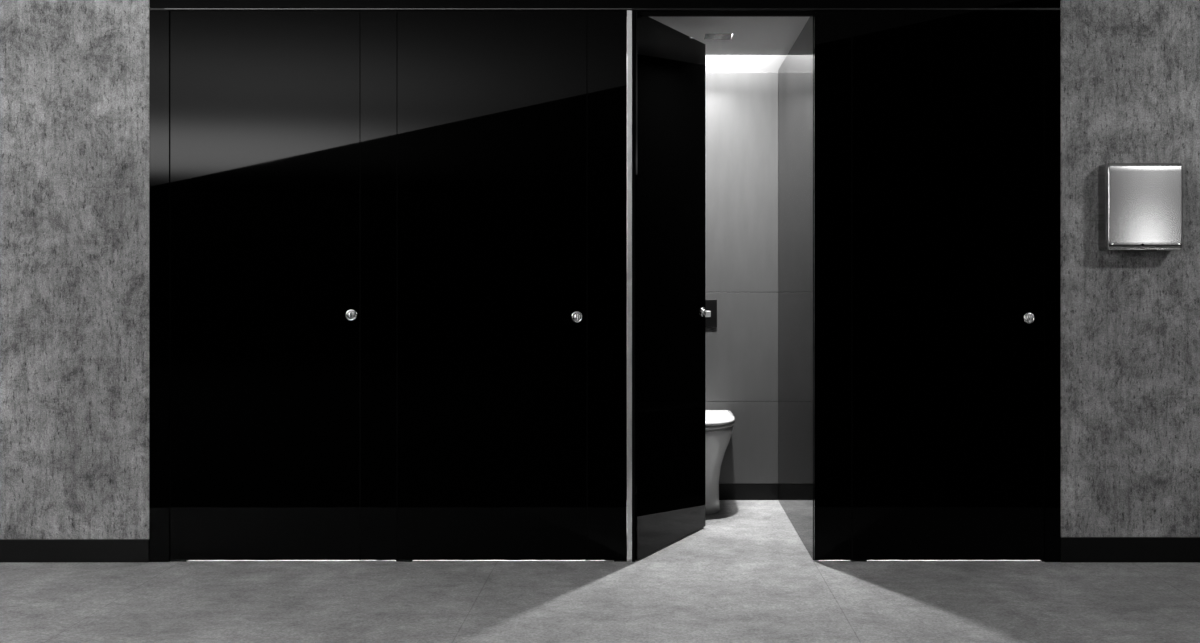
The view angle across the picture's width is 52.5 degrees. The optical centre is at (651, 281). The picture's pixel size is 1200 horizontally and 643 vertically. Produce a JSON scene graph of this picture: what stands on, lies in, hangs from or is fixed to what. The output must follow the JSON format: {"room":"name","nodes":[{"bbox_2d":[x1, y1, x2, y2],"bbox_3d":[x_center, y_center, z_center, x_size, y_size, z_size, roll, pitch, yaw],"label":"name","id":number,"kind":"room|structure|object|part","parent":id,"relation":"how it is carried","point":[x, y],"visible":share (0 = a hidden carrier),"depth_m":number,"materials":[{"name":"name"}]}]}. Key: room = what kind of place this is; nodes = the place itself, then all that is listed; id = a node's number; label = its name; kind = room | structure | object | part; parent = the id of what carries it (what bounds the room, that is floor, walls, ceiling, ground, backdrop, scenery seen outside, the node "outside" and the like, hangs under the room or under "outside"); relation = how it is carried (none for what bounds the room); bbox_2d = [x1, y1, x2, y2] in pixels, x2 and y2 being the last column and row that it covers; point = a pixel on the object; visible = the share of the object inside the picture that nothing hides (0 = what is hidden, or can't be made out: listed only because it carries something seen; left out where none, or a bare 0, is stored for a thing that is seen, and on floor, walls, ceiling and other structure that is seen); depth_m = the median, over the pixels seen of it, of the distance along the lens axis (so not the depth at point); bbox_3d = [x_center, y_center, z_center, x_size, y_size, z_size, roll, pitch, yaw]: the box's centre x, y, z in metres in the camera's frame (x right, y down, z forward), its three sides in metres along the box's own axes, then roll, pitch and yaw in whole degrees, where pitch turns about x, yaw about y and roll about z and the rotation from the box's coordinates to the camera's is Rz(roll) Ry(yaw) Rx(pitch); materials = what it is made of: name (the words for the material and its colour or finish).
{"room":"public restroom","nodes":[
{"label":"public restroom","id":0,"kind":"room"},
{"bbox_2d":[0,0,149,538],"bbox_3d":[-4.951,-0.140,4.660,6.098,2.400,0.120,0,0,0],"label":"wall","id":1,"kind":"structure","parent":0,"point":[74,74],"depth_m":4.60,"materials":[{"name":"concrete"}]},
{"bbox_2d":[0,539,148,561],"bbox_3d":[-4.951,1.017,4.594,6.098,0.086,0.012,0,0,0],"label":"baseboard","id":2,"kind":"structure","parent":1,"relation":"attached to","point":[11,550],"depth_m":4.59,"materials":[{"name":"black"}]},
{"bbox_2d":[149,10,169,561],"bbox_3d":[-1.864,0.016,4.622,0.074,2.088,0.056,0,0,0],"label":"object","id":3,"kind":"structure","parent":1,"relation":"attached to","point":[159,20],"depth_m":4.59,"materials":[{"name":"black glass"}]},
{"bbox_2d":[170,11,359,559],"bbox_3d":[-1.466,0.014,4.610,0.716,2.080,0.020,0,0,0],"label":"toilet cubicle door","id":4,"kind":"structure","parent":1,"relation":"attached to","point":[265,105],"depth_m":4.60,"materials":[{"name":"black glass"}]},
{"bbox_2d":[346,309,356,320],"bbox_3d":[-1.138,0.125,4.597,0.043,0.043,0.006,0,0,0],"label":"rose","id":5,"kind":"object","parent":4,"relation":"attached to","point":[350,310],"visible":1,"depth_m":4.59,"materials":[{"name":"silver metal"}]},
{"bbox_2d":[149,0,1060,11],"bbox_3d":[-0.178,-1.184,4.624,3.447,0.312,0.072,0,0,0],"label":"header","id":6,"kind":"object","parent":1,"relation":"attached to","point":[172,5],"visible":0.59,"depth_m":4.59,"materials":[{"name":"black glass"}]},
{"bbox_2d":[397,11,586,559],"bbox_3d":[-0.606,0.014,4.610,0.716,2.080,0.020,0,0,0],"label":"door","id":7,"kind":"structure","parent":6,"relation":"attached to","point":[492,105],"depth_m":4.60,"materials":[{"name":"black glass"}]},
{"bbox_2d":[571,311,582,322],"bbox_3d":[-0.284,0.133,4.597,0.043,0.043,0.006,0,0,0],"label":"rose","id":8,"kind":"object","parent":7,"relation":"attached to","point":[576,312],"visible":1,"depth_m":4.59,"materials":[{"name":"silver metal"}]},
{"bbox_3d":[-0.178,-1.032,4.620,3.447,0.008,0.060,0,0,0],"label":"head rail","id":9,"kind":"part","parent":6,"relation":"part of","materials":[{"name":"black"}]},
{"bbox_2d":[640,12,813,16],"bbox_3d":[-0.178,-1.022,4.636,3.447,0.012,0.029,0,0,0],"label":"seal","id":10,"kind":"object","parent":1,"relation":"attached to","point":[644,14],"visible":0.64,"depth_m":4.62,"materials":[{"name":"black"}]},
{"bbox_2d":[0,500,1199,642],"bbox_3d":[-1.900,1.110,-1.445,12.200,0.100,14.910,0,0,0],"label":"floor","id":11,"kind":"structure","parent":0,"point":[747,575],"depth_m":4.09,"materials":[{"name":"concrete"}]},
{"bbox_2d":[170,560,187,561],"bbox_3d":[-1.796,1.057,4.621,0.061,0.006,0.038,0,0,0],"label":"panel foot","id":12,"kind":"object","parent":11,"relation":"on","point":[170,560],"visible":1,"depth_m":4.60,"materials":[{"name":"black metal"}]},
{"bbox_2d":[396,560,412,561],"bbox_3d":[-0.939,1.057,4.621,0.061,0.006,0.038,0,0,0],"label":"panel foot","id":13,"kind":"object","parent":11,"relation":"on","point":[396,560],"visible":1,"depth_m":4.60,"materials":[{"name":"black metal"}]},
{"bbox_2d":[360,11,396,559],"bbox_3d":[-1.036,0.014,4.613,0.156,2.080,0.026,0,0,0],"label":"panel","id":14,"kind":"object","parent":13,"relation":"on","point":[378,29],"visible":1,"depth_m":4.60,"materials":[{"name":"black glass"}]},
{"bbox_2d":[627,10,634,561],"bbox_3d":[-0.080,0.016,4.612,0.030,2.088,0.036,0,0,0],"label":"door frame","id":15,"kind":"object","parent":11,"relation":"on","point":[630,14],"visible":1,"depth_m":4.59,"materials":[{"name":"silver metal"}]},
{"bbox_2d":[635,11,704,559],"bbox_3d":[0.079,0.014,4.924,0.020,2.079,0.700,0,0,24],"label":"slab","id":16,"kind":"object","parent":15,"relation":"attached to","point":[669,63],"visible":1,"depth_m":4.86,"materials":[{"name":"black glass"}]},
{"bbox_2d":[705,410,734,514],"bbox_3d":[0.200,0.840,5.638,0.364,0.441,0.519,0,0,0],"label":"toilet","id":17,"kind":"object","parent":11,"relation":"on","point":[719,424],"visible":0.48,"depth_m":5.52,"materials":[{"name":"grey ceramic"}]},
{"bbox_3d":[0.200,0.629,5.623,0.364,0.020,0.489,0,0,0],"label":"lid","id":18,"kind":"part","parent":17,"relation":"part of","materials":[{"name":"white plastic"}]},
{"bbox_2d":[778,15,813,559],"bbox_3d":[0.625,0.015,5.262,0.024,2.090,1.272,0,0,0],"label":"wall","id":19,"kind":"structure","parent":11,"relation":"on","point":[796,72],"depth_m":5.15,"materials":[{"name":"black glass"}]},
{"bbox_2d":[850,560,866,561],"bbox_3d":[0.784,1.057,4.621,0.061,0.006,0.038,0,0,0],"label":"panel foot","id":20,"kind":"object","parent":11,"relation":"on","point":[850,560],"visible":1,"depth_m":4.60,"materials":[{"name":"black metal"}]},
{"bbox_3d":[-0.119,1.057,4.621,0.049,0.006,0.038,0,0,0],"label":"panel foot","id":21,"kind":"object","parent":11,"relation":"on","visible":0},
{"bbox_2d":[587,11,626,559],"bbox_3d":[-0.175,0.014,4.613,0.158,2.080,0.026,0,0,0],"label":"panel","id":22,"kind":"object","parent":21,"relation":"on","point":[606,30],"visible":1,"depth_m":4.60,"materials":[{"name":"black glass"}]},
{"bbox_2d":[650,17,808,54],"bbox_3d":[-0.178,-1.078,5.205,3.447,0.006,1.090,0,0,0],"label":"ceiling","id":23,"kind":"structure","parent":0,"point":[750,35],"depth_m":5.21,"materials":[{"name":"white paint"}]},
{"bbox_2d":[704,34,731,38],"bbox_3d":[0.290,-1.102,5.320,0.124,0.055,0.122,0,0,0],"label":"recessed light","id":24,"kind":"object","parent":23,"relation":"in","point":[707,36],"visible":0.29,"depth_m":5.38,"materials":[{"name":"grey"}]},
{"bbox_2d":[705,55,786,71],"bbox_3d":[-0.178,-0.140,5.960,3.447,2.400,0.100,0,0,0],"label":"wall","id":25,"kind":"structure","parent":0,"point":[713,63],"depth_m":5.91,"materials":[{"name":"grey paint"}]},
{"bbox_2d":[705,72,777,499],"bbox_3d":[0.229,0.021,5.904,0.768,2.079,0.012,0,0,0],"label":"panelling","id":26,"kind":"object","parent":25,"relation":"attached to","point":[741,108],"visible":0.46,"depth_m":5.90,"materials":[{"name":"grey laminate"}]},
{"bbox_2d":[705,299,716,326],"bbox_3d":[0.190,0.152,5.890,0.250,0.136,0.016,0,0,0],"label":"flush plate","id":27,"kind":"object","parent":26,"relation":"attached to","point":[710,304],"visible":0.36,"depth_m":5.89,"materials":[{"name":"black"}]},
{"bbox_3d":[0.229,-0.485,5.904,0.768,1.068,0.012,0,0,0],"label":"panel","id":28,"kind":"part","parent":26,"relation":"part of","materials":[{"name":"grey laminate"}]},
{"bbox_3d":[0.229,0.315,5.904,0.768,0.528,0.012,0,0,0],"label":"panel","id":29,"kind":"part","parent":26,"relation":"part of","materials":[{"name":"grey laminate"}]},
{"bbox_3d":[0.229,0.780,5.904,0.768,0.398,0.012,0,0,0],"label":"panel","id":30,"kind":"part","parent":26,"relation":"part of","materials":[{"name":"grey laminate"}]},
{"bbox_2d":[1060,0,1199,536],"bbox_3d":[2.873,-0.140,4.660,2.655,2.400,0.120,0,0,0],"label":"wall","id":31,"kind":"structure","parent":0,"point":[1130,69],"depth_m":4.60,"materials":[{"name":"concrete"}]},
{"bbox_2d":[852,11,1043,559],"bbox_3d":[1.121,0.014,4.610,0.724,2.080,0.020,0,0,0],"label":"toilet cubicle door","id":32,"kind":"structure","parent":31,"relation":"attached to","point":[948,106],"depth_m":4.60,"materials":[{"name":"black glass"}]},
{"bbox_2d":[1023,312,1034,323],"bbox_3d":[1.428,0.136,4.597,0.043,0.043,0.006,0,0,0],"label":"rose","id":33,"kind":"object","parent":32,"relation":"attached to","point":[1028,313],"visible":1,"depth_m":4.59,"materials":[{"name":"silver metal"}]},
{"bbox_2d":[1044,10,1060,561],"bbox_3d":[1.516,0.016,4.622,0.059,2.088,0.056,0,0,0],"label":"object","id":34,"kind":"structure","parent":31,"relation":"attached to","point":[1052,18],"depth_m":4.59,"materials":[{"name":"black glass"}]},
{"bbox_2d":[1061,537,1199,561],"bbox_3d":[2.873,1.013,4.594,2.655,0.094,0.012,0,0,0],"label":"baseboard","id":35,"kind":"structure","parent":31,"relation":"attached to","point":[1073,549],"depth_m":4.59,"materials":[{"name":"black"}]},
{"bbox_2d":[1098,163,1182,251],"bbox_3d":[1.829,-0.278,4.547,0.278,0.326,0.104,0,0,0],"label":"dryer","id":36,"kind":"object","parent":31,"relation":"attached to","point":[1140,205],"visible":1,"depth_m":4.50,"materials":[{"name":"silver metal"}]},
{"bbox_3d":[1.829,-0.121,4.550,0.275,0.004,0.098,0,0,0],"label":"trim","id":37,"kind":"part","parent":36,"relation":"part of","materials":[{"name":"silver metal"}]}
]}

